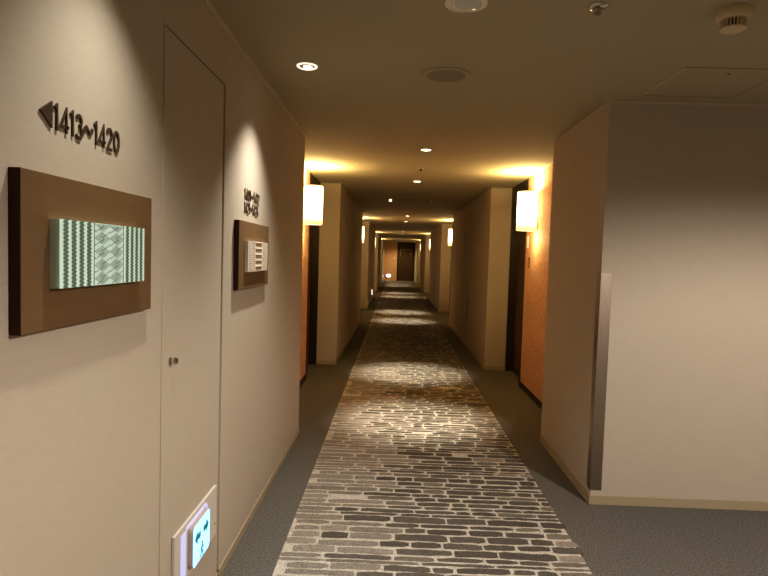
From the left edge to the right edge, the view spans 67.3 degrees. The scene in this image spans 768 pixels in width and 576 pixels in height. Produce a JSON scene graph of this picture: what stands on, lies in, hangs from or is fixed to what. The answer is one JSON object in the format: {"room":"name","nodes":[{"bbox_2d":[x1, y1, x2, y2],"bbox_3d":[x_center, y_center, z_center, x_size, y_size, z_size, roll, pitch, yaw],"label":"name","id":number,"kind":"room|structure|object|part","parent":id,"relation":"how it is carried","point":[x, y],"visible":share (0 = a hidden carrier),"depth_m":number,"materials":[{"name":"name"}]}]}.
{"room":"hotel corridor","nodes":[
{"label":"hotel corridor","id":0,"kind":"room"},
{"bbox_2d":[0,0,304,575],"bbox_3d":[-0.860,0.169,1.093,0.250,2.400,7.130,2,3,1],"label":"wall","id":1,"kind":"structure","parent":0,"point":[80,403],"depth_m":1.58,"materials":[{"name":"paint"}]},
{"bbox_2d":[39,101,119,152],"bbox_3d":[-0.711,-0.378,1.369,0.004,0.062,0.346,2,3,1],"label":"room number lettering","id":2,"kind":"object","parent":1,"relation":"attached to","point":[46,110],"visible":1,"depth_m":1.34,"materials":[{"name":"brown metal"}]},
{"bbox_2d":[8,167,151,335],"bbox_3d":[-0.698,-0.085,1.413,0.048,0.326,0.597,2,3,1],"label":"wall plaque","id":3,"kind":"object","parent":1,"relation":"attached to","point":[79,252],"visible":1,"depth_m":1.27,"materials":[{"name":"brown wood"}]},
{"bbox_2d":[161,27,223,575],"bbox_3d":[-0.720,0.218,2.196,0.062,2.132,0.619,2,3,1],"label":"door","id":4,"kind":"structure","parent":1,"relation":"in","point":[194,94],"depth_m":2.12,"materials":[{"name":"paint"}]},
{"bbox_3d":[-0.709,0.246,1.946,0.028,0.026,0.026,2,3,1],"label":"knob","id":5,"kind":"part","parent":4,"relation":"part of","materials":[{"name":"silver metal"}]},
{"bbox_2d":[171,485,216,575],"bbox_3d":[-0.722,0.965,2.250,0.033,0.215,0.470,2,3,1],"label":"light","id":6,"kind":"object","parent":4,"relation":"attached to","point":[192,539],"visible":1,"depth_m":2.17,"materials":[{"name":"beige plastic"}]},
{"bbox_3d":[-0.726,0.964,2.215,0.002,0.180,0.290,2,3,1],"label":"glow plate","id":7,"kind":"part","parent":6,"relation":"part of","materials":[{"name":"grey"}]},
{"bbox_2d":[159,22,226,575],"bbox_3d":[-0.715,0.215,2.197,0.004,2.138,0.660,2,3,1],"label":"trim","id":8,"kind":"structure","parent":1,"relation":"attached to","point":[164,75],"depth_m":1.89,"materials":[{"name":"metal"}]},
{"bbox_2d":[164,0,229,86],"bbox_3d":[-0.680,-0.962,2.154,0.002,0.218,0.700,2,3,1],"label":"trim","id":9,"kind":"structure","parent":1,"relation":"attached to","point":[164,0],"depth_m":2.50,"materials":[{"name":"beige paint"}]},
{"bbox_2d":[233,220,268,289],"bbox_3d":[-0.667,-0.168,2.974,0.044,0.326,0.620,2,3,1],"label":"wall plaque","id":10,"kind":"object","parent":1,"relation":"attached to","point":[251,240],"visible":1,"depth_m":2.84,"materials":[{"name":"brown wood"}]},
{"bbox_2d":[244,188,259,216],"bbox_3d":[-0.679,-0.436,2.970,0.004,0.125,0.302,2,3,1],"label":"room number lettering","id":11,"kind":"object","parent":1,"relation":"attached to","point":[248,195],"visible":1,"depth_m":2.93,"materials":[{"name":"brown metal"}]},
{"bbox_2d":[202,0,306,136],"bbox_3d":[-0.695,-1.018,1.027,0.016,0.014,7.130,2,3,1],"label":"trim","id":12,"kind":"structure","parent":1,"relation":"attached to","point":[207,3],"depth_m":2.76,"materials":[{"name":"beige paint"}]},
{"bbox_2d":[215,428,298,575],"bbox_3d":[-0.769,1.350,1.154,0.011,0.040,7.130,2,3,1],"label":"baseboard","id":13,"kind":"structure","parent":1,"relation":"attached to","point":[222,566],"depth_m":3.17,"materials":[{"name":"beige wood"}]},
{"bbox_2d":[300,167,309,379],"bbox_3d":[-1.049,-0.084,5.681,0.285,2.400,2.050,2,3,1],"label":"wall","id":14,"kind":"structure","parent":0,"point":[306,172],"depth_m":6.49,"materials":[{"name":"orange paint"}]},
{"bbox_2d":[299,374,306,387],"bbox_3d":[-0.938,1.088,5.741,0.017,0.060,2.050,2,3,1],"label":"baseboard","id":15,"kind":"structure","parent":14,"relation":"attached to","point":[303,379],"depth_m":6.52,"materials":[{"name":"brown wood"}]},
{"bbox_2d":[303,184,322,224],"bbox_3d":[-0.763,-0.888,6.178,0.218,0.411,0.212,2,3,1],"label":"wall sconce","id":16,"kind":"object","parent":14,"relation":"attached to","point":[313,194],"visible":0.92,"depth_m":6.09,"materials":[{"name":"white glass"}]},
{"bbox_2d":[306,172,320,371],"bbox_3d":[-0.953,-0.161,7.168,0.166,2.400,0.930,2,3,1],"label":"door","id":17,"kind":"structure","parent":14,"relation":"in","point":[313,246],"depth_m":7.60,"materials":[{"name":"brown wood"}]},
{"bbox_2d":[316,183,362,360],"bbox_3d":[-0.825,-0.318,10.166,0.550,2.400,5.080,2,3,1],"label":"wall","id":18,"kind":"structure","parent":0,"point":[337,275],"depth_m":7.68,"materials":[{"name":"paint"}]},
{"bbox_2d":[316,321,359,364],"bbox_3d":[-0.714,0.859,10.223,0.272,0.050,5.087,2,3,1],"label":"baseboard","id":19,"kind":"structure","parent":18,"relation":"attached to","point":[344,348],"depth_m":7.80,"materials":[{"name":"beige wood"}]},
{"bbox_2d":[322,183,362,212],"bbox_3d":[-0.643,-1.506,10.097,0.271,0.010,5.086,2,3,1],"label":"trim","id":20,"kind":"structure","parent":18,"relation":"attached to","point":[322,183],"depth_m":7.94,"materials":[{"name":"beige"}]},
{"bbox_2d":[348,211,354,334],"bbox_3d":[-0.552,-0.222,9.886,0.014,2.154,0.628,2,3,1],"label":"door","id":21,"kind":"structure","parent":18,"relation":"in","point":[352,211],"depth_m":9.66,"materials":[{"name":"brown"}]},
{"bbox_2d":[360,222,375,307],"bbox_3d":[-0.660,-0.746,18.213,0.550,2.400,5.080,2,3,1],"label":"wall","id":22,"kind":"structure","parent":0,"point":[368,259],"depth_m":15.73,"materials":[{"name":"paint"}]},
{"bbox_2d":[374,234,380,290],"bbox_3d":[-0.495,-1.174,26.260,0.550,2.400,5.080,2,3,1],"label":"wall","id":23,"kind":"structure","parent":0,"point":[378,238],"depth_m":23.79,"materials":[{"name":"paint"}]},
{"bbox_2d":[380,240,383,281],"bbox_3d":[-0.341,-1.574,33.793,0.550,2.400,4.050,2,3,1],"label":"wall","id":24,"kind":"structure","parent":0,"point":[382,241],"depth_m":31.82,"materials":[{"name":"paint"}]},
{"bbox_2d":[384,243,397,280],"bbox_3d":[1.026,-1.646,35.890,3.400,2.400,0.200,2,3,1],"label":"wall","id":25,"kind":"structure","parent":0,"point":[390,264],"depth_m":35.80,"materials":[{"name":"paint"}]},
{"bbox_2d":[383,242,415,280],"bbox_3d":[0.957,-1.631,35.772,1.968,2.380,0.040,2,3,1],"label":"trim","id":26,"kind":"structure","parent":25,"relation":"attached to","point":[384,242],"depth_m":35.74,"materials":[{"name":"beige paint"}]},
{"bbox_2d":[396,242,414,280],"bbox_3d":[1.354,-1.630,35.789,1.090,2.400,0.110,2,3,1],"label":"door","id":27,"kind":"structure","parent":25,"relation":"in","point":[405,250],"depth_m":35.77,"materials":[{"name":"brown wood"}]},
{"bbox_2d":[415,241,420,283],"bbox_3d":[2.241,-1.494,33.745,0.682,2.400,4.050,2,3,1],"label":"wall","id":28,"kind":"structure","parent":0,"point":[417,258],"depth_m":31.79,"materials":[{"name":"paint"}]},
{"bbox_2d":[419,235,430,291],"bbox_3d":[2.087,-1.093,26.212,0.682,2.400,5.080,2,3,1],"label":"wall","id":29,"kind":"structure","parent":0,"point":[424,265],"depth_m":23.88,"materials":[{"name":"paint"}]},
{"bbox_2d":[428,224,451,310],"bbox_3d":[1.922,-0.665,18.165,0.682,2.400,5.080,2,3,1],"label":"wall","id":30,"kind":"structure","parent":0,"point":[439,275],"depth_m":15.69,"materials":[{"name":"paint"}]},
{"bbox_2d":[428,297,448,311],"bbox_3d":[1.678,0.501,18.228,0.279,0.050,5.087,2,3,1],"label":"baseboard","id":31,"kind":"structure","parent":30,"relation":"attached to","point":[428,297],"depth_m":16.13,"materials":[{"name":"beige wood"}]},
{"bbox_2d":[449,188,511,366],"bbox_3d":[1.758,-0.238,10.118,0.682,2.400,5.080,2,3,1],"label":"wall","id":32,"kind":"structure","parent":0,"point":[489,221],"depth_m":7.96,"materials":[{"name":"paint"}]},
{"bbox_2d":[462,214,470,340],"bbox_3d":[1.404,-0.161,9.849,0.014,2.154,0.628,2,3,1],"label":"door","id":33,"kind":"structure","parent":32,"relation":"in","point":[470,214],"depth_m":10.10,"materials":[{"name":"brown wood"}]},
{"bbox_2d":[449,323,504,370],"bbox_3d":[1.514,0.929,10.181,0.279,0.050,5.087,2,3,1],"label":"baseboard","id":34,"kind":"structure","parent":32,"relation":"attached to","point":[452,328],"depth_m":8.14,"materials":[{"name":"beige wood"}]},
{"bbox_2d":[453,187,511,215],"bbox_3d":[1.586,-1.437,10.055,0.278,0.010,5.086,2,3,1],"label":"trim","id":35,"kind":"structure","parent":32,"relation":"attached to","point":[491,187],"depth_m":8.36,"materials":[{"name":"beige wood"}]},
{"bbox_2d":[208,0,767,242],"bbox_3d":[1.772,-1.842,16.663,5.600,0.100,38.740,2,3,1],"label":"ceiling","id":36,"kind":"structure","parent":0,"point":[366,113],"depth_m":2.96,"materials":[{"name":"paint"}]},
{"bbox_2d":[297,62,316,69],"bbox_3d":[-0.387,-1.111,2.903,0.104,0.012,0.104,2,3,1],"label":"recessed light","id":37,"kind":"object","parent":36,"relation":"in","point":[304,66],"visible":1,"depth_m":2.90,"materials":[{"name":"beige"}]},
{"bbox_2d":[421,67,470,83],"bbox_3d":[0.320,-1.096,2.980,0.260,0.008,0.260,2,3,1],"label":"ceiling speaker","id":38,"kind":"object","parent":36,"relation":"attached to","point":[442,75],"visible":1,"depth_m":2.97,"materials":[{"name":"beige plastic"}]},
{"bbox_2d":[427,70,465,81],"bbox_3d":[0.320,-1.098,2.980,0.202,0.003,0.202,2,3,1],"label":"grille","id":39,"kind":"object","parent":38,"relation":"attached to","point":[432,75],"depth_m":2.98,"materials":[{"name":"brown"}]},
{"bbox_2d":[445,0,487,12],"bbox_3d":[0.303,-1.040,2.127,0.156,0.028,0.156,2,3,1],"label":"recessed light","id":40,"kind":"object","parent":36,"relation":"in","point":[461,6],"visible":1,"depth_m":2.11,"materials":[{"name":"beige paint"}]},
{"bbox_2d":[588,2,607,15],"bbox_3d":[0.788,-1.025,2.128,0.072,0.030,0.072,2,3,1],"label":"sprinkler","id":41,"kind":"object","parent":36,"relation":"attached to","point":[596,7],"visible":1,"depth_m":2.12,"materials":[{"name":"silver metal"}]},
{"bbox_2d":[642,67,767,97],"bbox_3d":[1.687,-1.056,2.984,0.499,0.004,0.480,2,3,1],"label":"access hatch","id":42,"kind":"object","parent":36,"relation":"attached to","point":[688,81],"visible":1,"depth_m":2.96,"materials":[{"name":"paint"}]},
{"bbox_3d":[1.440,-1.064,2.989,0.005,0.004,0.480,2,3,1],"label":"frame","id":43,"kind":"part","parent":42,"relation":"part of","materials":[{"name":"beige"}]},
{"bbox_2d":[715,3,752,34],"bbox_3d":[1.286,-0.985,2.125,0.116,0.079,0.116,2,3,1],"label":"smoke detector","id":44,"kind":"object","parent":36,"relation":"attached to","point":[732,18],"visible":1,"depth_m":2.09,"materials":[{"name":"beige plastic"}]},
{"bbox_2d":[221,280,767,575],"bbox_3d":[1.696,0.654,16.797,5.600,0.100,38.740,2,3,1],"label":"floor","id":45,"kind":"structure","parent":0,"point":[614,540],"depth_m":3.34,"materials":[{"name":"grey carpet"}]},
{"bbox_2d":[272,280,593,575],"bbox_3d":[0.533,0.569,16.741,1.505,0.005,38.190,2,3,1],"label":"carpet runner","id":46,"kind":"object","parent":45,"relation":"on","point":[414,473],"visible":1,"depth_m":3.73,"materials":[{"name":"grey carpet"}]},
{"bbox_2d":[520,164,552,401],"bbox_3d":[1.802,0.005,5.628,0.410,2.400,2.050,2,3,1],"label":"wall","id":47,"kind":"structure","parent":0,"point":[536,277],"depth_m":6.04,"materials":[{"name":"orange paint"}]},
{"bbox_2d":[505,178,528,380],"bbox_3d":[1.704,-0.078,7.118,0.166,2.400,0.930,2,3,1],"label":"door","id":48,"kind":"structure","parent":47,"relation":"in","point":[517,238],"depth_m":7.51,"materials":[{"name":"brown wood"}]},
{"bbox_2d":[516,191,538,230],"bbox_3d":[1.523,-0.817,6.136,0.218,0.411,0.212,2,3,1],"label":"wall sconce","id":49,"kind":"object","parent":47,"relation":"attached to","point":[527,201],"visible":1,"depth_m":6.05,"materials":[{"name":"white glass"}]},
{"bbox_3d":[1.625,-0.809,6.134,0.012,0.360,0.090,2,3,1],"label":"plate","id":50,"kind":"part","parent":49,"relation":"part of","materials":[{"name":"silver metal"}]},
{"bbox_2d":[526,236,528,247],"bbox_3d":[1.623,-0.520,6.530,0.014,0.140,0.080,2,3,1],"label":"number plate","id":51,"kind":"object","parent":47,"relation":"attached to","point":[527,237],"visible":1,"depth_m":6.49,"materials":[{"name":"beige"}]},
{"bbox_2d":[519,381,541,409],"bbox_3d":[1.558,1.166,5.694,0.017,0.060,2.050,2,3,1],"label":"baseboard","id":52,"kind":"structure","parent":47,"relation":"attached to","point":[522,386],"depth_m":6.14,"materials":[{"name":"brown wood"}]},
{"bbox_2d":[541,103,767,501],"bbox_3d":[2.682,0.120,3.993,2.782,2.400,1.190,2,3,1],"label":"wall","id":53,"kind":"structure","parent":0,"point":[670,201],"depth_m":3.43,"materials":[{"name":"paint"}]},
{"bbox_2d":[587,273,611,489],"bbox_3d":[1.296,0.563,3.476,0.070,1.310,0.066,2,3,1],"label":"guard","id":54,"kind":"object","parent":53,"relation":"attached to","point":[604,280],"visible":1,"depth_m":3.45,"materials":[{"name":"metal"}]},
{"bbox_2d":[539,435,767,510],"bbox_3d":[2.643,1.290,4.052,2.790,0.055,1.198,2,3,1],"label":"baseboard","id":55,"kind":"structure","parent":53,"relation":"attached to","point":[591,499],"depth_m":3.47,"materials":[{"name":"beige wood"}]},
{"bbox_2d":[553,100,767,142],"bbox_3d":[2.714,-1.073,3.925,2.790,0.010,1.198,2,3,1],"label":"trim","id":56,"kind":"structure","parent":53,"relation":"attached to","point":[609,101],"depth_m":3.35,"materials":[{"name":"beige paint"}]},
{"bbox_3d":[-0.884,-0.512,13.728,0.285,2.400,2.050,2,3,1],"label":"wall","id":57,"kind":"structure","parent":0,"visible":0},
{"bbox_2d":[362,226,363,242],"bbox_3d":[-0.598,-1.316,14.225,0.218,0.411,0.212,2,3,1],"label":"wall sconce","id":58,"kind":"object","parent":57,"relation":"attached to","point":[363,226],"visible":0.26,"depth_m":14.16,"materials":[{"name":"white glass"}]},
{"bbox_3d":[1.966,-0.423,13.675,0.410,2.400,2.050,2,3,1],"label":"wall","id":59,"kind":"structure","parent":0,"visible":0},
{"bbox_2d":[448,229,451,245],"bbox_3d":[1.687,-1.244,14.182,0.218,0.411,0.212,2,3,1],"label":"wall sconce","id":60,"kind":"object","parent":59,"relation":"attached to","point":[450,230],"visible":0.45,"depth_m":14.10,"materials":[{"name":"white glass"}]},
{"bbox_2d":[449,224,452,309],"bbox_3d":[1.869,-0.506,15.165,0.166,2.400,0.930,2,3,1],"label":"door","id":61,"kind":"structure","parent":59,"relation":"in","point":[452,224],"depth_m":15.62,"materials":[{"name":"brown wood"}]}
]}

